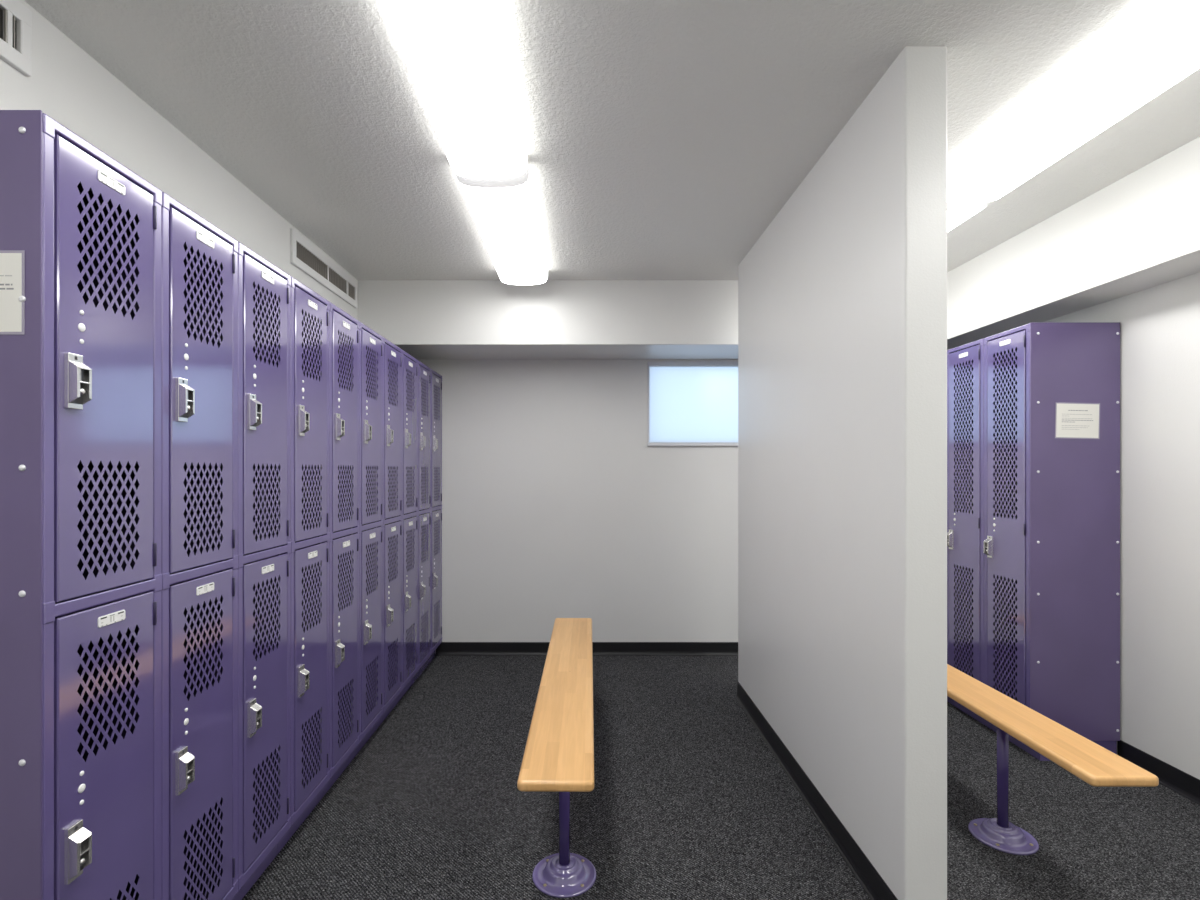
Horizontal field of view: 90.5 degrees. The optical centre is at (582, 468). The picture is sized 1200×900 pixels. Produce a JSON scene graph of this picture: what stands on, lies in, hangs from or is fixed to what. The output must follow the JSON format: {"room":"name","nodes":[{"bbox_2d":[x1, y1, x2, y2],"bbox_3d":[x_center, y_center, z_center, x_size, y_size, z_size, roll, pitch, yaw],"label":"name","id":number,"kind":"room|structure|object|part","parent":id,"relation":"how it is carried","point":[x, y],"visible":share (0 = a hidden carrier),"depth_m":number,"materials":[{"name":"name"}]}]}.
{"room":"changing room","nodes":[
{"label":"changing room","id":0,"kind":"room"},
{"bbox_2d":[0,0,357,319],"bbox_3d":[-1.432,0.068,0.555,0.120,2.435,7.350,0,0,0],"label":"wall","id":1,"kind":"structure","parent":0,"point":[66,83],"depth_m":1.84,"materials":[{"name":"paint"}]},
{"bbox_2d":[0,0,31,76],"bbox_3d":[-1.365,-1.047,1.067,0.014,0.162,0.799,0,0,0],"label":"air vent","id":2,"kind":"object","parent":1,"relation":"in","point":[15,18],"visible":1,"depth_m":1.43,"materials":[{"name":"white metal"}]},
{"bbox_2d":[290,228,356,308],"bbox_3d":[-1.365,-1.047,3.186,0.014,0.162,0.799,0,0,0],"label":"air vent","id":3,"kind":"object","parent":1,"relation":"in","point":[305,256],"visible":1,"depth_m":3.10,"materials":[{"name":"white metal"}]},
{"bbox_2d":[417,359,737,653],"bbox_3d":[0.500,0.068,4.170,3.744,2.435,0.120,0,0,0],"label":"wall","id":4,"kind":"structure","parent":0,"point":[557,502],"depth_m":4.11,"materials":[{"name":"paint"}]},
{"bbox_2d":[435,642,737,655],"bbox_3d":[0.476,1.240,4.102,2.984,0.090,0.016,0,0,0],"label":"baseboard","id":5,"kind":"structure","parent":4,"relation":"attached to","point":[445,648],"depth_m":4.11,"materials":[{"name":"black rubber"}]},
{"bbox_2d":[358,280,963,358],"bbox_3d":[0.500,-0.954,3.865,3.744,0.393,0.490,0,0,0],"label":"beam","id":6,"kind":"structure","parent":4,"relation":"attached to","point":[426,319],"depth_m":3.62,"materials":[{"name":"paint"}]},
{"bbox_2d":[648,361,737,445],"bbox_3d":[1.063,-0.450,4.126,1.234,0.584,0.068,0,0,0],"label":"window","id":7,"kind":"structure","parent":4,"relation":"in","point":[691,403],"depth_m":4.13,"materials":[{"name":"white glass"}]},
{"bbox_2d":[24,0,1199,279],"bbox_3d":[0.500,-1.200,0.555,3.984,0.100,7.350,0,0,0],"label":"ceiling","id":8,"kind":"structure","parent":0,"point":[664,138],"depth_m":1.88,"materials":[{"name":"white paint"}]},
{"bbox_2d":[379,0,527,178],"bbox_3d":[-0.341,-1.104,1.583,0.278,0.092,1.235,0,0,0],"label":"ceiling light","id":9,"kind":"object","parent":8,"relation":"attached to","point":[456,54],"visible":1,"depth_m":1.62,"materials":[{"name":"white paint"}]},
{"bbox_2d":[456,164,547,284],"bbox_3d":[-0.341,-1.104,2.840,0.278,0.092,1.235,0,0,0],"label":"ceiling light","id":10,"kind":"object","parent":8,"relation":"attached to","point":[504,211],"visible":0.78,"depth_m":2.60,"materials":[{"name":"white paint"}]},
{"bbox_2d":[947,202,988,231],"bbox_3d":[1.533,-1.104,3.019,0.278,0.092,1.190,0,0,0],"label":"ceiling light","id":11,"kind":"object","parent":8,"relation":"attached to","point":[957,213],"visible":0.06,"depth_m":2.46,"materials":[{"name":"white paint"}]},
{"bbox_2d":[947,0,1199,202],"bbox_3d":[1.533,-1.104,1.782,0.278,0.092,1.235,0,0,0],"label":"ceiling light","id":12,"kind":"object","parent":8,"relation":"attached to","point":[1159,47],"visible":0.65,"depth_m":1.73,"materials":[{"name":"white paint"}]},
{"bbox_2d":[242,656,1199,899],"bbox_3d":[0.500,1.335,0.555,3.984,0.100,7.350,0,0,0],"label":"floor","id":13,"kind":"structure","parent":0,"point":[688,800],"depth_m":2.23,"materials":[{"name":"grey carpet"}]},
{"bbox_2d":[0,110,161,899],"bbox_3d":[-1.155,0.320,1.219,0.424,1.930,0.311,0,0,0],"label":"locker","id":14,"kind":"object","parent":13,"relation":"on","point":[81,576],"visible":1,"depth_m":1.15,"materials":[{"name":"purple metal"}]},
{"bbox_2d":[0,250,24,334],"bbox_3d":[-1.099,-0.317,1.067,0.196,0.151,0.001,0,0,0],"label":"notice","id":15,"kind":"object","parent":14,"relation":"attached to","point":[12,262],"visible":1,"depth_m":1.07,"materials":[{"name":"grey paper"}]},
{"bbox_3d":[-1.170,0.276,1.070,0.394,1.841,0.004,0,0,0],"label":"panel","id":16,"kind":"part","parent":14,"relation":"part of","materials":[{"name":"purple metal"}]},
{"bbox_3d":[-0.957,0.726,1.129,0.028,0.104,0.033,0,0,0],"label":"handle","id":17,"kind":"part","parent":14,"relation":"part of","materials":[{"name":"silver metal"}]},
{"bbox_3d":[-0.957,-0.166,1.129,0.028,0.104,0.033,0,0,0],"label":"handle","id":18,"kind":"part","parent":14,"relation":"part of","materials":[{"name":"silver metal"}]},
{"bbox_3d":[-0.981,0.718,1.223,0.020,0.881,0.245,0,0,0],"label":"door","id":19,"kind":"part","parent":14,"relation":"part of","materials":[{"name":"purple metal"}]},
{"bbox_3d":[-0.981,-0.186,1.223,0.020,0.865,0.245,0,0,0],"label":"door","id":20,"kind":"part","parent":14,"relation":"part of","materials":[{"name":"purple metal"}]},
{"bbox_3d":[-0.969,0.307,1.224,0.003,0.021,0.070,0,0,0],"label":"number plate","id":21,"kind":"part","parent":14,"relation":"part of","materials":[{"name":"white"}]},
{"bbox_3d":[-0.969,-0.589,1.224,0.003,0.021,0.070,0,0,0],"label":"number plate","id":22,"kind":"part","parent":14,"relation":"part of","materials":[{"name":"white metal"}]},
{"bbox_2d":[161,191,237,899],"bbox_3d":[-1.155,0.321,1.527,0.423,1.928,0.303,0,0,0],"label":"locker","id":23,"kind":"object","parent":13,"relation":"on","point":[199,260],"visible":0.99,"depth_m":1.51,"materials":[{"name":"purple metal"}]},
{"bbox_3d":[-0.957,0.726,1.433,0.028,0.104,0.033,0,0,0],"label":"handle","id":24,"kind":"part","parent":23,"relation":"part of","materials":[{"name":"silver metal"}]},
{"bbox_3d":[-0.957,-0.166,1.433,0.028,0.104,0.033,0,0,0],"label":"handle","id":25,"kind":"part","parent":23,"relation":"part of","materials":[{"name":"silver metal"}]},
{"bbox_3d":[-0.981,0.718,1.526,0.020,0.881,0.245,0,0,0],"label":"door","id":26,"kind":"part","parent":23,"relation":"part of","materials":[{"name":"purple metal"}]},
{"bbox_3d":[-0.981,-0.186,1.526,0.020,0.865,0.245,0,0,0],"label":"door","id":27,"kind":"part","parent":23,"relation":"part of","materials":[{"name":"purple metal"}]},
{"bbox_3d":[-0.969,0.307,1.528,0.003,0.021,0.070,0,0,0],"label":"number plate","id":28,"kind":"part","parent":23,"relation":"part of","materials":[{"name":"white metal"}]},
{"bbox_3d":[-0.969,-0.589,1.528,0.003,0.021,0.070,0,0,0],"label":"number plate","id":29,"kind":"part","parent":23,"relation":"part of","materials":[{"name":"white metal"}]},
{"bbox_2d":[232,242,290,899],"bbox_3d":[-1.155,0.321,1.830,0.423,1.928,0.303,0,0,0],"label":"locker","id":30,"kind":"object","parent":13,"relation":"on","point":[264,289],"visible":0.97,"depth_m":1.82,"materials":[{"name":"purple metal"}]},
{"bbox_3d":[-1.186,1.239,1.830,0.336,0.092,0.303,0,0,0],"label":"kick plate","id":31,"kind":"part","parent":30,"relation":"part of","materials":[{"name":"purple metal"}]},
{"bbox_3d":[-0.957,0.726,1.736,0.028,0.104,0.033,0,0,0],"label":"handle","id":32,"kind":"part","parent":30,"relation":"part of","materials":[{"name":"silver metal"}]},
{"bbox_3d":[-0.957,-0.166,1.736,0.028,0.104,0.033,0,0,0],"label":"handle","id":33,"kind":"part","parent":30,"relation":"part of","materials":[{"name":"silver metal"}]},
{"bbox_3d":[-0.981,0.718,1.830,0.020,0.881,0.245,0,0,0],"label":"door","id":34,"kind":"part","parent":30,"relation":"part of","materials":[{"name":"purple metal"}]},
{"bbox_3d":[-0.981,-0.186,1.830,0.020,0.865,0.245,0,0,0],"label":"door","id":35,"kind":"part","parent":30,"relation":"part of","materials":[{"name":"purple metal"}]},
{"bbox_3d":[-0.969,0.307,1.831,0.003,0.021,0.070,0,0,0],"label":"number plate","id":36,"kind":"part","parent":30,"relation":"part of","materials":[{"name":"white"}]},
{"bbox_3d":[-0.969,-0.589,1.831,0.003,0.021,0.070,0,0,0],"label":"number plate","id":37,"kind":"part","parent":30,"relation":"part of","materials":[{"name":"white metal"}]},
{"bbox_2d":[277,276,329,853],"bbox_3d":[-1.155,0.321,2.134,0.423,1.928,0.303,0,0,0],"label":"locker","id":38,"kind":"object","parent":13,"relation":"on","point":[310,534],"visible":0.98,"depth_m":2.14,"materials":[{"name":"purple metal"}]},
{"bbox_3d":[-1.186,1.239,2.134,0.336,0.092,0.303,0,0,0],"label":"kick plate","id":39,"kind":"part","parent":38,"relation":"part of","materials":[{"name":"purple metal"}]},
{"bbox_3d":[-0.957,-0.166,2.039,0.028,0.104,0.033,0,0,0],"label":"handle","id":40,"kind":"part","parent":38,"relation":"part of","materials":[{"name":"silver metal"}]},
{"bbox_3d":[-0.957,0.726,2.039,0.028,0.104,0.033,0,0,0],"label":"handle","id":41,"kind":"part","parent":38,"relation":"part of","materials":[{"name":"silver metal"}]},
{"bbox_3d":[-0.981,0.718,2.134,0.020,0.881,0.245,0,0,0],"label":"door","id":42,"kind":"part","parent":38,"relation":"part of","materials":[{"name":"purple metal"}]},
{"bbox_3d":[-0.981,-0.186,2.134,0.020,0.865,0.245,0,0,0],"label":"door","id":43,"kind":"part","parent":38,"relation":"part of","materials":[{"name":"purple metal"}]},
{"bbox_3d":[-0.969,0.307,2.135,0.003,0.021,0.070,0,0,0],"label":"number plate","id":44,"kind":"part","parent":38,"relation":"part of","materials":[{"name":"white metal"}]},
{"bbox_3d":[-0.969,-0.589,2.135,0.003,0.021,0.070,0,0,0],"label":"number plate","id":45,"kind":"part","parent":38,"relation":"part of","materials":[{"name":"white"}]},
{"bbox_2d":[318,302,359,802],"bbox_3d":[-1.155,0.321,2.437,0.423,1.928,0.303,0,0,0],"label":"locker","id":46,"kind":"object","parent":13,"relation":"on","point":[344,527],"visible":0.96,"depth_m":2.44,"materials":[{"name":"purple metal"}]},
{"bbox_3d":[-1.186,1.239,2.437,0.336,0.092,0.303,0,0,0],"label":"kick plate","id":47,"kind":"part","parent":46,"relation":"part of","materials":[{"name":"purple metal"}]},
{"bbox_3d":[-0.957,0.726,2.343,0.028,0.104,0.033,0,0,0],"label":"handle","id":48,"kind":"part","parent":46,"relation":"part of","materials":[{"name":"silver metal"}]},
{"bbox_3d":[-0.957,-0.166,2.343,0.028,0.104,0.033,0,0,0],"label":"handle","id":49,"kind":"part","parent":46,"relation":"part of","materials":[{"name":"silver metal"}]},
{"bbox_3d":[-0.981,0.718,2.437,0.020,0.881,0.245,0,0,0],"label":"door","id":50,"kind":"part","parent":46,"relation":"part of","materials":[{"name":"purple metal"}]},
{"bbox_3d":[-0.981,-0.186,2.437,0.020,0.865,0.245,0,0,0],"label":"door","id":51,"kind":"part","parent":46,"relation":"part of","materials":[{"name":"purple metal"}]},
{"bbox_3d":[-0.969,0.307,2.438,0.003,0.021,0.070,0,0,0],"label":"number plate","id":52,"kind":"part","parent":46,"relation":"part of","materials":[{"name":"white"}]},
{"bbox_3d":[-0.969,-0.589,2.438,0.003,0.021,0.070,0,0,0],"label":"number plate","id":53,"kind":"part","parent":46,"relation":"part of","materials":[{"name":"white metal"}]},
{"bbox_2d":[349,322,382,763],"bbox_3d":[-1.155,0.321,2.741,0.423,1.928,0.303,0,0,0],"label":"locker","id":54,"kind":"object","parent":13,"relation":"on","point":[370,342],"visible":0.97,"depth_m":2.73,"materials":[{"name":"purple metal"}]},
{"bbox_3d":[-1.186,1.239,2.741,0.336,0.092,0.303,0,0,0],"label":"kick plate","id":55,"kind":"part","parent":54,"relation":"part of","materials":[{"name":"purple metal"}]},
{"bbox_3d":[-0.957,0.726,2.647,0.028,0.104,0.033,0,0,0],"label":"handle","id":56,"kind":"part","parent":54,"relation":"part of","materials":[{"name":"silver metal"}]},
{"bbox_3d":[-0.957,-0.166,2.647,0.028,0.104,0.033,0,0,0],"label":"handle","id":57,"kind":"part","parent":54,"relation":"part of","materials":[{"name":"silver metal"}]},
{"bbox_3d":[-0.981,0.718,2.740,0.020,0.881,0.245,0,0,0],"label":"door","id":58,"kind":"part","parent":54,"relation":"part of","materials":[{"name":"purple metal"}]},
{"bbox_3d":[-0.981,-0.186,2.740,0.020,0.865,0.245,0,0,0],"label":"door","id":59,"kind":"part","parent":54,"relation":"part of","materials":[{"name":"purple metal"}]},
{"bbox_2d":[374,337,401,731],"bbox_3d":[-1.155,0.321,3.045,0.423,1.928,0.303,0,0,0],"label":"locker","id":60,"kind":"object","parent":13,"relation":"on","point":[392,354],"visible":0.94,"depth_m":3.03,"materials":[{"name":"purple metal"}]},
{"bbox_3d":[-1.186,1.239,3.045,0.336,0.092,0.303,0,0,0],"label":"kick plate","id":61,"kind":"part","parent":60,"relation":"part of","materials":[{"name":"purple metal"}]},
{"bbox_3d":[-0.957,0.726,2.950,0.028,0.104,0.033,0,0,0],"label":"handle","id":62,"kind":"part","parent":60,"relation":"part of","materials":[{"name":"silver metal"}]},
{"bbox_3d":[-0.957,-0.166,2.950,0.028,0.104,0.033,0,0,0],"label":"handle","id":63,"kind":"part","parent":60,"relation":"part of","materials":[{"name":"silver metal"}]},
{"bbox_3d":[-0.981,0.718,3.044,0.020,0.881,0.245,0,0,0],"label":"door","id":64,"kind":"part","parent":60,"relation":"part of","materials":[{"name":"purple metal"}]},
{"bbox_3d":[-0.981,-0.186,3.044,0.020,0.865,0.245,0,0,0],"label":"door","id":65,"kind":"part","parent":60,"relation":"part of","materials":[{"name":"purple metal"}]},
{"bbox_2d":[393,350,417,707],"bbox_3d":[-1.155,0.321,3.348,0.423,1.928,0.303,0,0,0],"label":"locker","id":66,"kind":"object","parent":13,"relation":"on","point":[409,363],"visible":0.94,"depth_m":3.33,"materials":[{"name":"purple metal"}]},
{"bbox_3d":[-1.186,1.239,3.348,0.336,0.092,0.303,0,0,0],"label":"kick plate","id":67,"kind":"part","parent":66,"relation":"part of","materials":[{"name":"purple metal"}]},
{"bbox_3d":[-0.957,0.726,3.253,0.028,0.104,0.033,0,0,0],"label":"handle","id":68,"kind":"part","parent":66,"relation":"part of","materials":[{"name":"silver metal"}]},
{"bbox_3d":[-0.957,-0.166,3.253,0.028,0.104,0.033,0,0,0],"label":"handle","id":69,"kind":"part","parent":66,"relation":"part of","materials":[{"name":"silver metal"}]},
{"bbox_3d":[-0.981,0.718,3.348,0.020,0.881,0.245,0,0,0],"label":"door","id":70,"kind":"part","parent":66,"relation":"part of","materials":[{"name":"purple metal"}]},
{"bbox_3d":[-0.981,-0.186,3.348,0.020,0.865,0.245,0,0,0],"label":"door","id":71,"kind":"part","parent":66,"relation":"part of","materials":[{"name":"purple metal"}]},
{"bbox_2d":[410,360,430,686],"bbox_3d":[-1.155,0.321,3.651,0.423,1.928,0.303,0,0,0],"label":"locker","id":72,"kind":"object","parent":13,"relation":"on","point":[423,371],"visible":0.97,"depth_m":3.64,"materials":[{"name":"purple metal"}]},
{"bbox_3d":[-1.186,1.239,3.651,0.336,0.092,0.303,0,0,0],"label":"kick plate","id":73,"kind":"part","parent":72,"relation":"part of","materials":[{"name":"purple metal"}]},
{"bbox_3d":[-0.957,0.726,3.557,0.028,0.104,0.033,0,0,0],"label":"handle","id":74,"kind":"part","parent":72,"relation":"part of","materials":[{"name":"silver metal"}]},
{"bbox_3d":[-0.957,-0.166,3.557,0.028,0.104,0.033,0,0,0],"label":"handle","id":75,"kind":"part","parent":72,"relation":"part of","materials":[{"name":"silver metal"}]},
{"bbox_3d":[-0.981,0.718,3.651,0.020,0.881,0.245,0,0,0],"label":"door","id":76,"kind":"part","parent":72,"relation":"part of","materials":[{"name":"purple metal"}]},
{"bbox_3d":[-0.981,-0.186,3.651,0.020,0.865,0.245,0,0,0],"label":"door","id":77,"kind":"part","parent":72,"relation":"part of","materials":[{"name":"purple metal"}]},
{"bbox_2d":[424,369,441,668],"bbox_3d":[-1.155,0.321,3.955,0.423,1.928,0.303,0,0,0],"label":"locker","id":78,"kind":"object","parent":13,"relation":"on","point":[436,379],"visible":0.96,"depth_m":3.94,"materials":[{"name":"purple metal"}]},
{"bbox_3d":[-1.186,1.239,3.955,0.336,0.092,0.303,0,0,0],"label":"kick plate","id":79,"kind":"part","parent":78,"relation":"part of","materials":[{"name":"purple metal"}]},
{"bbox_3d":[-0.957,0.726,3.861,0.028,0.104,0.033,0,0,0],"label":"handle","id":80,"kind":"part","parent":78,"relation":"part of","materials":[{"name":"silver metal"}]},
{"bbox_3d":[-0.957,-0.166,3.861,0.028,0.104,0.033,0,0,0],"label":"handle","id":81,"kind":"part","parent":78,"relation":"part of","materials":[{"name":"silver metal"}]},
{"bbox_3d":[-0.981,0.718,3.954,0.020,0.881,0.245,0,0,0],"label":"door","id":82,"kind":"part","parent":78,"relation":"part of","materials":[{"name":"purple metal"}]},
{"bbox_3d":[-0.981,-0.186,3.954,0.020,0.865,0.245,0,0,0],"label":"door","id":83,"kind":"part","parent":78,"relation":"part of","materials":[{"name":"purple metal"}]},
{"bbox_2d":[517,618,595,897],"bbox_3d":[-0.058,1.054,2.432,0.214,0.461,1.735,0,0,1],"label":"bench","id":84,"kind":"object","parent":13,"relation":"on","point":[558,756],"visible":1,"depth_m":1.88,"materials":[{"name":"brown wood"}]},
{"bbox_3d":[-0.059,1.066,1.883,0.034,0.414,0.034,0,0,1],"label":"pedestal post","id":85,"kind":"part","parent":84,"relation":"part of","materials":[{"name":"purple metal"}]},
{"bbox_2d":[947,696,953,704],"bbox_3d":[2.151,0.321,3.379,0.423,1.928,0.303,0,0,0],"label":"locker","id":86,"kind":"object","parent":13,"relation":"on","point":[949,699],"visible":0.02,"depth_m":3.26,"materials":[{"name":"purple metal"}]},
{"bbox_2d":[947,338,992,729],"bbox_3d":[2.151,0.321,3.075,0.423,1.928,0.303,0,0,0],"label":"locker","id":87,"kind":"object","parent":13,"relation":"on","point":[965,363],"visible":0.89,"depth_m":3.08,"materials":[{"name":"purple metal"}]},
{"bbox_3d":[1.953,0.375,3.170,0.028,0.104,0.033,0,0,0],"label":"handle","id":88,"kind":"part","parent":87,"relation":"part of","materials":[{"name":"silver metal"}]},
{"bbox_3d":[1.965,-0.589,3.075,0.003,0.021,0.070,0,0,0],"label":"number plate","id":89,"kind":"part","parent":87,"relation":"part of","materials":[{"name":"white"}]},
{"bbox_3d":[1.977,0.270,3.076,0.020,1.777,0.245,0,0,0],"label":"door","id":90,"kind":"part","parent":87,"relation":"part of","materials":[{"name":"purple metal"}]},
{"bbox_3d":[2.182,1.239,3.075,0.336,0.092,0.303,0,0,0],"label":"kick plate","id":91,"kind":"part","parent":87,"relation":"part of","materials":[{"name":"purple metal"}]},
{"bbox_2d":[984,322,1119,760],"bbox_3d":[2.151,0.320,2.768,0.424,1.930,0.311,0,0,0],"label":"locker","id":92,"kind":"object","parent":13,"relation":"on","point":[1052,504],"visible":0.91,"depth_m":2.62,"materials":[{"name":"purple metal"}]},
{"bbox_3d":[1.953,0.375,2.866,0.028,0.104,0.033,0,0,0],"label":"handle","id":93,"kind":"part","parent":92,"relation":"part of","materials":[{"name":"silver metal"}]},
{"bbox_3d":[1.965,-0.589,2.771,0.003,0.021,0.070,0,0,0],"label":"number plate","id":94,"kind":"part","parent":92,"relation":"part of","materials":[{"name":"white"}]},
{"bbox_3d":[1.977,0.270,2.772,0.020,1.777,0.245,0,0,0],"label":"door","id":95,"kind":"part","parent":92,"relation":"part of","materials":[{"name":"purple metal"}]},
{"bbox_3d":[2.182,1.239,2.772,0.336,0.092,0.303,0,0,0],"label":"kick plate","id":96,"kind":"part","parent":92,"relation":"part of","materials":[{"name":"purple metal"}]},
{"bbox_3d":[2.166,0.276,2.618,0.394,1.841,0.004,0,0,0],"label":"panel","id":97,"kind":"part","parent":92,"relation":"part of","materials":[{"name":"purple metal"}]},
{"bbox_2d":[1055,402,1099,438],"bbox_3d":[2.174,-0.212,2.615,0.199,0.162,0.001,0,0,0],"label":"notice","id":98,"kind":"object","parent":92,"relation":"attached to","point":[1072,420],"visible":1,"depth_m":2.62,"materials":[{"name":"grey paper"}]},
{"bbox_2d":[947,664,1158,854],"bbox_3d":[1.465,1.054,2.473,0.206,0.461,1.765,0,0,0],"label":"bench","id":99,"kind":"object","parent":13,"relation":"on","point":[1085,759],"visible":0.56,"depth_m":1.98,"materials":[{"name":"brown wood"}]},
{"bbox_3d":[1.467,1.066,2.080,0.034,0.414,0.034,0,0,0],"label":"pedestal post","id":100,"kind":"part","parent":99,"relation":"part of","materials":[{"name":"purple metal"}]},
{"bbox_2d":[738,46,946,899],"bbox_3d":[0.932,0.068,2.485,0.117,2.435,1.740,0,0,0],"label":"wall","id":101,"kind":"structure","parent":0,"point":[842,297],"depth_m":1.89,"materials":[{"name":"paint"}]},
{"bbox_2d":[735,681,897,899],"bbox_3d":[0.866,1.240,2.485,0.016,0.090,1.740,0,0,0],"label":"baseboard","id":102,"kind":"structure","parent":101,"relation":"attached to","point":[875,887],"depth_m":2.15,"materials":[{"name":"black rubber"}]},
{"bbox_2d":[1045,272,1199,779],"bbox_3d":[2.432,0.068,0.555,0.120,2.435,7.350,0,0,0],"label":"wall","id":103,"kind":"structure","parent":0,"point":[1160,324],"depth_m":2.44,"materials":[{"name":"paint"}]},
{"bbox_2d":[947,137,1199,343],"bbox_3d":[2.251,-0.954,0.310,0.242,0.393,6.620,0,0,0],"label":"beam","id":104,"kind":"structure","parent":103,"relation":"attached to","point":[1140,231],"depth_m":2.52,"materials":[{"name":"paint"}]},
{"bbox_2d":[1117,740,1199,804],"bbox_3d":[2.364,1.240,-0.182,0.016,0.090,5.635,0,0,0],"label":"baseboard","id":105,"kind":"structure","parent":103,"relation":"attached to","point":[1169,776],"depth_m":2.42,"materials":[{"name":"black rubber"}]}
]}

